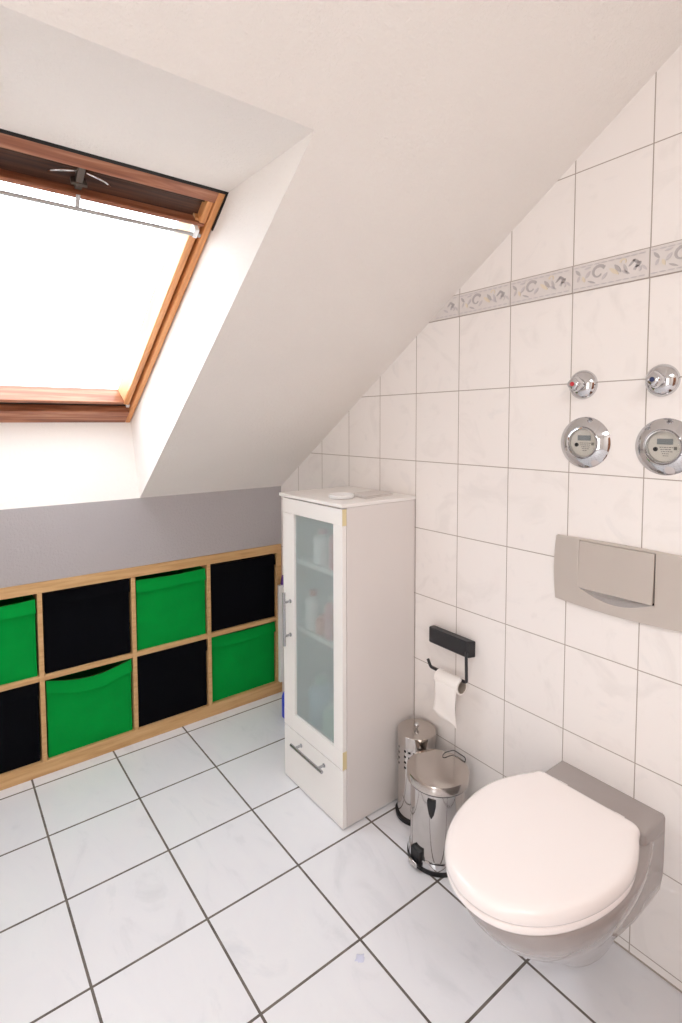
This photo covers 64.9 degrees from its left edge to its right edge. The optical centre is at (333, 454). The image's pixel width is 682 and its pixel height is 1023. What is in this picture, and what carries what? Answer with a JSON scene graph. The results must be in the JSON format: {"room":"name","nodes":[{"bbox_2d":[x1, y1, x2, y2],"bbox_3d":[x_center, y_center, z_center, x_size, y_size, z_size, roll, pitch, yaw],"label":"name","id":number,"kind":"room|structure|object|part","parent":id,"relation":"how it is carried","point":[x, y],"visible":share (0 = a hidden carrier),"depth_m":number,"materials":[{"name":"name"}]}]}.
{"room":"bathroom","nodes":[
{"label":"bathroom","id":0,"kind":"room"},
{"bbox_2d":[0,486,280,587],"bbox_3d":[-1.489,0.753,2.164,2.770,1.094,0.420,-3,4,-37],"label":"wall","id":1,"kind":"structure","parent":0,"point":[42,543],"depth_m":2.33,"materials":[{"name":"paint"}]},
{"bbox_2d":[0,0,681,509],"bbox_3d":[-0.265,-0.383,0.445,2.750,1.366,4.039,-3,4,-37],"label":"ceiling","id":2,"kind":"structure","parent":0,"point":[370,157],"depth_m":1.30,"materials":[{"name":"white paint"}]},
{"bbox_2d":[0,129,228,422],"bbox_3d":[-0.935,-0.490,1.780,0.773,0.767,1.079,-3,4,-37],"label":"window","id":3,"kind":"structure","parent":2,"relation":"attached to","point":[27,161],"depth_m":1.60,"materials":[{"name":"brown wood"}]},
{"bbox_3d":[-1.172,-0.234,2.107,0.662,0.072,0.017,-3,-30,-37],"label":"sash rail","id":4,"kind":"part","parent":3,"relation":"part of","materials":[{"name":"brown wood"}]},
{"bbox_3d":[-1.220,-0.201,2.173,0.726,0.124,0.080,-3,-30,-37],"label":"frame sill","id":5,"kind":"part","parent":3,"relation":"part of","materials":[{"name":"brown wood"}]},
{"bbox_3d":[-0.688,-0.658,1.440,0.696,0.011,0.011,-3,-30,-37],"label":"control rod","id":6,"kind":"part","parent":3,"relation":"part of","materials":[{"name":"grey metal"}]},
{"bbox_3d":[-0.659,-0.493,1.980,0.024,0.072,0.973,-3,-30,-37],"label":"sash","id":7,"kind":"part","parent":3,"relation":"part of","materials":[{"name":"brown wood"}]},
{"bbox_3d":[-0.642,-0.504,2.006,0.021,0.124,1.202,-3,-30,-37],"label":"frame","id":8,"kind":"part","parent":3,"relation":"part of","materials":[{"name":"brown wood"}]},
{"bbox_2d":[0,692,681,1022],"bbox_3d":[-0.313,1.437,0.621,2.950,0.100,4.417,-3,4,-37],"label":"floor","id":9,"kind":"structure","parent":0,"point":[179,875],"depth_m":1.55,"materials":[{"name":"white tile"}]},
{"bbox_2d":[0,544,281,790],"bbox_3d":[-0.983,0.881,2.529,1.490,0.791,0.392,-3,4,-37],"label":"shelf unit","id":10,"kind":"object","parent":9,"relation":"on","point":[46,765],"visible":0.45,"depth_m":2.37,"materials":[{"name":"brown wood"}]},
{"bbox_2d":[0,595,36,684],"bbox_3d":[-1.417,0.732,2.181,0.320,0.313,0.369,-3,4,-37],"label":"fabric bin","id":11,"kind":"object","parent":10,"relation":"on","point":[18,659],"visible":0.99,"depth_m":2.10,"materials":[{"name":"green fabric"}]},
{"bbox_2d":[0,682,39,773],"bbox_3d":[-1.416,1.075,2.201,0.320,0.329,0.369,-3,4,-37],"label":"fabric bin","id":12,"kind":"object","parent":10,"relation":"on","point":[19,708],"visible":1,"depth_m":2.12,"materials":[{"name":"black fabric"}]},
{"bbox_2d":[42,578,130,673],"bbox_3d":[-1.132,0.710,2.395,0.335,0.331,0.367,-3,4,-37],"label":"fabric bin","id":13,"kind":"object","parent":10,"relation":"on","point":[86,624],"visible":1,"depth_m":2.25,"materials":[{"name":"black fabric"}]},
{"bbox_2d":[45,659,131,757],"bbox_3d":[-1.131,1.065,2.416,0.335,0.323,0.367,-3,4,-37],"label":"fabric bin","id":14,"kind":"object","parent":10,"relation":"on","point":[86,707],"visible":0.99,"depth_m":2.28,"materials":[{"name":"green fabric"}]},
{"bbox_3d":[-0.984,0.508,2.507,1.490,0.044,0.392,-3,4,-37],"label":"panel","id":15,"kind":"part","parent":10,"relation":"part of","materials":[{"name":"brown wood"}]},
{"bbox_3d":[-0.982,1.248,2.550,1.490,0.057,0.392,-3,4,-37],"label":"panel","id":16,"kind":"part","parent":10,"relation":"part of","materials":[{"name":"brown wood"}]},
{"bbox_2d":[135,566,205,650],"bbox_3d":[-0.845,0.702,2.609,0.323,0.319,0.369,-3,4,-37],"label":"fabric bin","id":17,"kind":"object","parent":10,"relation":"on","point":[170,605],"visible":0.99,"depth_m":2.47,"materials":[{"name":"green fabric"}]},
{"bbox_2d":[137,639,206,726],"bbox_3d":[-0.845,1.050,2.629,0.323,0.327,0.369,-3,4,-37],"label":"fabric bin","id":18,"kind":"object","parent":10,"relation":"on","point":[171,681],"visible":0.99,"depth_m":2.48,"materials":[{"name":"black fabric"}]},
{"bbox_2d":[210,554,274,631],"bbox_3d":[-0.552,0.684,2.829,0.354,0.329,0.369,-3,4,-37],"label":"fabric bin","id":19,"kind":"object","parent":10,"relation":"on","point":[242,590],"visible":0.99,"depth_m":2.69,"materials":[{"name":"black fabric"}]},
{"bbox_2d":[211,621,274,701],"bbox_3d":[-0.554,1.038,2.855,0.354,0.323,0.368,-3,4,-37],"label":"fabric bin","id":20,"kind":"object","parent":10,"relation":"on","point":[242,660],"visible":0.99,"depth_m":2.71,"materials":[{"name":"green fabric"}]},
{"bbox_3d":[-0.400,0.848,2.966,0.030,0.690,0.392,-3,4,-37],"label":"panel","id":21,"kind":"part","parent":10,"relation":"part of","materials":[{"name":"brown wood"}]},
{"bbox_2d":[278,585,283,693],"bbox_3d":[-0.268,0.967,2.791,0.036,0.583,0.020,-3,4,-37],"label":"folding stool","id":22,"kind":"object","parent":9,"relation":"on","point":[280,587],"visible":0.64,"depth_m":2.78,"materials":[{"name":"white plastic"}]},
{"bbox_2d":[282,692,284,717],"bbox_3d":[-0.209,1.195,2.598,0.082,0.152,0.082,-3,4,-37],"label":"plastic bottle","id":23,"kind":"object","parent":9,"relation":"on","point":[283,706],"visible":0.06,"depth_m":2.58,"materials":[{"name":"blue plastic"}]},
{"bbox_2d":[279,486,415,828],"bbox_3d":[0.036,0.726,2.085,0.381,1.145,0.405,-3,4,-37],"label":"tall cabinet","id":24,"kind":"object","parent":9,"relation":"on","point":[348,594],"visible":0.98,"depth_m":1.94,"materials":[{"name":"white wood"}]},
{"bbox_3d":[-0.181,0.639,2.081,0.036,0.210,0.015,-3,4,-37],"label":"door handle","id":25,"kind":"part","parent":24,"relation":"part of","materials":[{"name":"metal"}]},
{"bbox_3d":[-0.093,1.126,1.994,0.036,0.015,0.205,-3,4,-37],"label":"drawer handle","id":26,"kind":"part","parent":24,"relation":"part of","materials":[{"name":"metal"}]},
{"bbox_3d":[-0.067,0.629,1.976,0.004,0.797,0.259,-3,4,-37],"label":"frosted pane","id":27,"kind":"part","parent":24,"relation":"part of","materials":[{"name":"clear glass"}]},
{"bbox_3d":[-0.078,0.206,1.961,0.017,0.056,0.383,-3,4,-37],"label":"door rail","id":28,"kind":"part","parent":24,"relation":"part of","materials":[{"name":"white paint"}]},
{"bbox_3d":[-0.077,0.629,1.986,0.017,0.789,0.382,-3,4,-37],"label":"door","id":29,"kind":"part","parent":24,"relation":"part of","materials":[{"name":"white paint"}]},
{"bbox_3d":[-0.075,1.055,2.010,0.017,0.063,0.383,-3,4,-37],"label":"door rail","id":30,"kind":"part","parent":24,"relation":"part of","materials":[{"name":"white paint"}]},
{"bbox_3d":[-0.075,1.195,2.018,0.017,0.208,0.382,-3,4,-37],"label":"drawer","id":31,"kind":"part","parent":24,"relation":"part of","materials":[{"name":"white paint"}]},
{"bbox_2d":[328,492,353,498],"bbox_3d":[0.029,0.152,1.955,0.096,0.014,0.096,-3,4,-37],"label":"soap dish","id":32,"kind":"object","parent":24,"relation":"on","point":[339,495],"visible":1,"depth_m":1.94,"materials":[{"name":"white ceramic"}]},
{"bbox_3d":[0.046,0.160,2.061,0.351,0.013,0.405,-3,4,-37],"label":"panel","id":33,"kind":"part","parent":24,"relation":"part of","materials":[{"name":"white paint"}]},
{"bbox_2d":[353,490,392,498],"bbox_3d":[0.147,0.151,2.034,0.184,0.008,0.145,-3,4,-37],"label":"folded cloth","id":34,"kind":"object","parent":24,"relation":"on","point":[374,493],"visible":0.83,"depth_m":2.01,"materials":[{"name":"white fabric"}]},
{"bbox_3d":[0.172,0.738,1.948,0.324,1.127,0.016,-3,4,-37],"label":"panel","id":35,"kind":"part","parent":24,"relation":"part of","materials":[{"name":"white wood"}]},
{"bbox_2d":[355,954,364,962],"bbox_3d":[0.069,1.338,1.424,0.029,0.002,0.024,0,3,-3],"label":"gel smudge","id":36,"kind":"object","parent":9,"relation":"on","point":[359,957],"visible":1,"depth_m":1.42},
{"bbox_2d":[395,718,435,825],"bbox_3d":[0.302,1.140,1.949,0.152,0.337,0.152,-3,4,-37],"label":"toilet brush holder","id":37,"kind":"object","parent":9,"relation":"on","point":[415,735],"visible":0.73,"depth_m":1.91,"materials":[{"name":"silver metal"}]},
{"bbox_3d":[0.302,1.012,1.941,0.138,0.040,0.138,-3,4,-37],"label":"lid","id":38,"kind":"part","parent":37,"relation":"part of","materials":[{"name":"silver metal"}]},
{"bbox_2d":[407,749,468,877],"bbox_3d":[0.342,1.167,1.763,0.201,0.304,0.201,0,3,3],"label":"pedal bin","id":39,"kind":"object","parent":9,"relation":"on","point":[439,779],"visible":0.88,"depth_m":1.70,"materials":[{"name":"silver metal"}]},
{"bbox_3d":[0.253,1.301,1.708,0.005,0.018,0.036,-2,4,-35],"label":"pedal plate","id":40,"kind":"part","parent":39,"relation":"part of","materials":[{"name":"silver metal"}]},
{"bbox_3d":[0.342,1.040,1.756,0.201,0.030,0.201,-2,4,-35],"label":"lid","id":41,"kind":"part","parent":39,"relation":"part of","materials":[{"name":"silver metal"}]},
{"bbox_2d":[281,44,681,992],"bbox_3d":[0.922,0.114,1.270,0.100,2.460,3.887,-3,4,-37],"label":"wall","id":42,"kind":"structure","parent":0,"point":[469,421],"depth_m":1.56,"materials":[{"name":"white tile"}]},
{"bbox_2d":[427,625,474,683],"bbox_3d":[0.403,0.694,1.867,0.057,0.142,0.194,-3,4,-37],"label":"toilet paper holder","id":43,"kind":"object","parent":42,"relation":"attached to","point":[465,647],"visible":0.98,"depth_m":1.84,"materials":[{"name":"black metal"}]},
{"bbox_3d":[0.397,0.712,1.854,0.027,0.108,0.179,-3,4,-38],"label":"wire arm","id":44,"kind":"part","parent":43,"relation":"part of","materials":[{"name":"black metal"}]},
{"bbox_2d":[433,668,466,728],"bbox_3d":[0.399,0.836,1.841,0.058,0.164,0.104,-3,4,-37],"label":"toilet roll","id":45,"kind":"object","parent":43,"relation":"hanging from","point":[447,685],"visible":0.98,"depth_m":1.82,"materials":[{"name":"white paper"}]},
{"bbox_2d":[444,761,664,966],"bbox_3d":[0.515,1.081,1.298,0.588,0.392,0.372,-3,4,-37],"label":"toilet","id":46,"kind":"object","parent":42,"relation":"attached to","point":[554,865],"visible":1,"depth_m":1.20,"materials":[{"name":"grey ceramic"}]},
{"bbox_3d":[0.469,0.934,1.255,0.468,0.020,0.366,-3,4,-37],"label":"seat","id":47,"kind":"part","parent":46,"relation":"part of","materials":[{"name":"white plastic"}]},
{"bbox_3d":[0.469,0.905,1.254,0.474,0.036,0.372,-3,4,-37],"label":"lid","id":48,"kind":"part","parent":46,"relation":"part of","materials":[{"name":"white plastic"}]},
{"bbox_3d":[0.526,1.110,1.304,0.566,0.334,0.364,-3,4,-37],"label":"bowl","id":49,"kind":"part","parent":46,"relation":"part of","materials":[{"name":"grey ceramic"}]},
{"bbox_2d":[429,240,681,322],"bbox_3d":[1.193,-0.445,0.786,0.004,0.074,2.839,-3,4,-37],"label":"trim","id":50,"kind":"structure","parent":42,"relation":"attached to","point":[663,259],"depth_m":1.49,"materials":[{"name":"tile"}]},
{"bbox_2d":[567,370,597,398],"bbox_3d":[0.665,-0.190,1.460,0.060,0.080,0.080,-3,4,-37],"label":"valve","id":51,"kind":"object","parent":42,"relation":"attached to","point":[583,384],"visible":1,"depth_m":1.45,"materials":[{"name":"silver metal"}]},
{"bbox_3d":[0.657,-0.190,1.454,0.037,0.042,0.042,-3,4,-37],"label":"knob","id":52,"kind":"part","parent":51,"relation":"part of","materials":[{"name":"silver metal"}]},
{"bbox_2d":[561,417,610,467],"bbox_3d":[0.688,-0.032,1.475,0.020,0.141,0.141,-3,4,-37],"label":"meter","id":53,"kind":"object","parent":42,"relation":"attached to","point":[587,446],"visible":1,"depth_m":1.47,"materials":[{"name":"silver metal"}]},
{"bbox_2d":[554,534,681,631],"bbox_3d":[0.744,0.334,1.422,0.017,0.194,0.344,-3,4,-37],"label":"flush plate","id":54,"kind":"object","parent":42,"relation":"attached to","point":[636,584],"visible":1,"depth_m":1.41,"materials":[{"name":"grey plastic"}]},
{"bbox_2d":[635,418,681,474],"bbox_3d":[0.809,-0.018,1.313,0.020,0.141,0.141,-3,4,-37],"label":"meter","id":55,"kind":"object","parent":42,"relation":"attached to","point":[658,445],"visible":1,"depth_m":1.32,"materials":[{"name":"silver metal"}]},
{"bbox_2d":[659,447,676,455],"bbox_3d":[0.816,-0.006,1.307,0.001,0.024,0.039,-3,4,-37],"label":"print","id":56,"kind":"object","parent":55,"relation":"attached to","point":[663,451],"depth_m":1.31,"materials":[{"name":"grey paper"}]},
{"bbox_2d":[645,364,680,396],"bbox_3d":[0.785,-0.180,1.300,0.060,0.080,0.080,-3,4,-37],"label":"valve","id":57,"kind":"object","parent":42,"relation":"attached to","point":[662,380],"visible":1,"depth_m":1.29,"materials":[{"name":"silver metal"}]},
{"bbox_3d":[0.777,-0.180,1.294,0.037,0.042,0.042,-3,4,-37],"label":"knob","id":58,"kind":"part","parent":57,"relation":"part of","materials":[{"name":"silver metal"}]}
]}

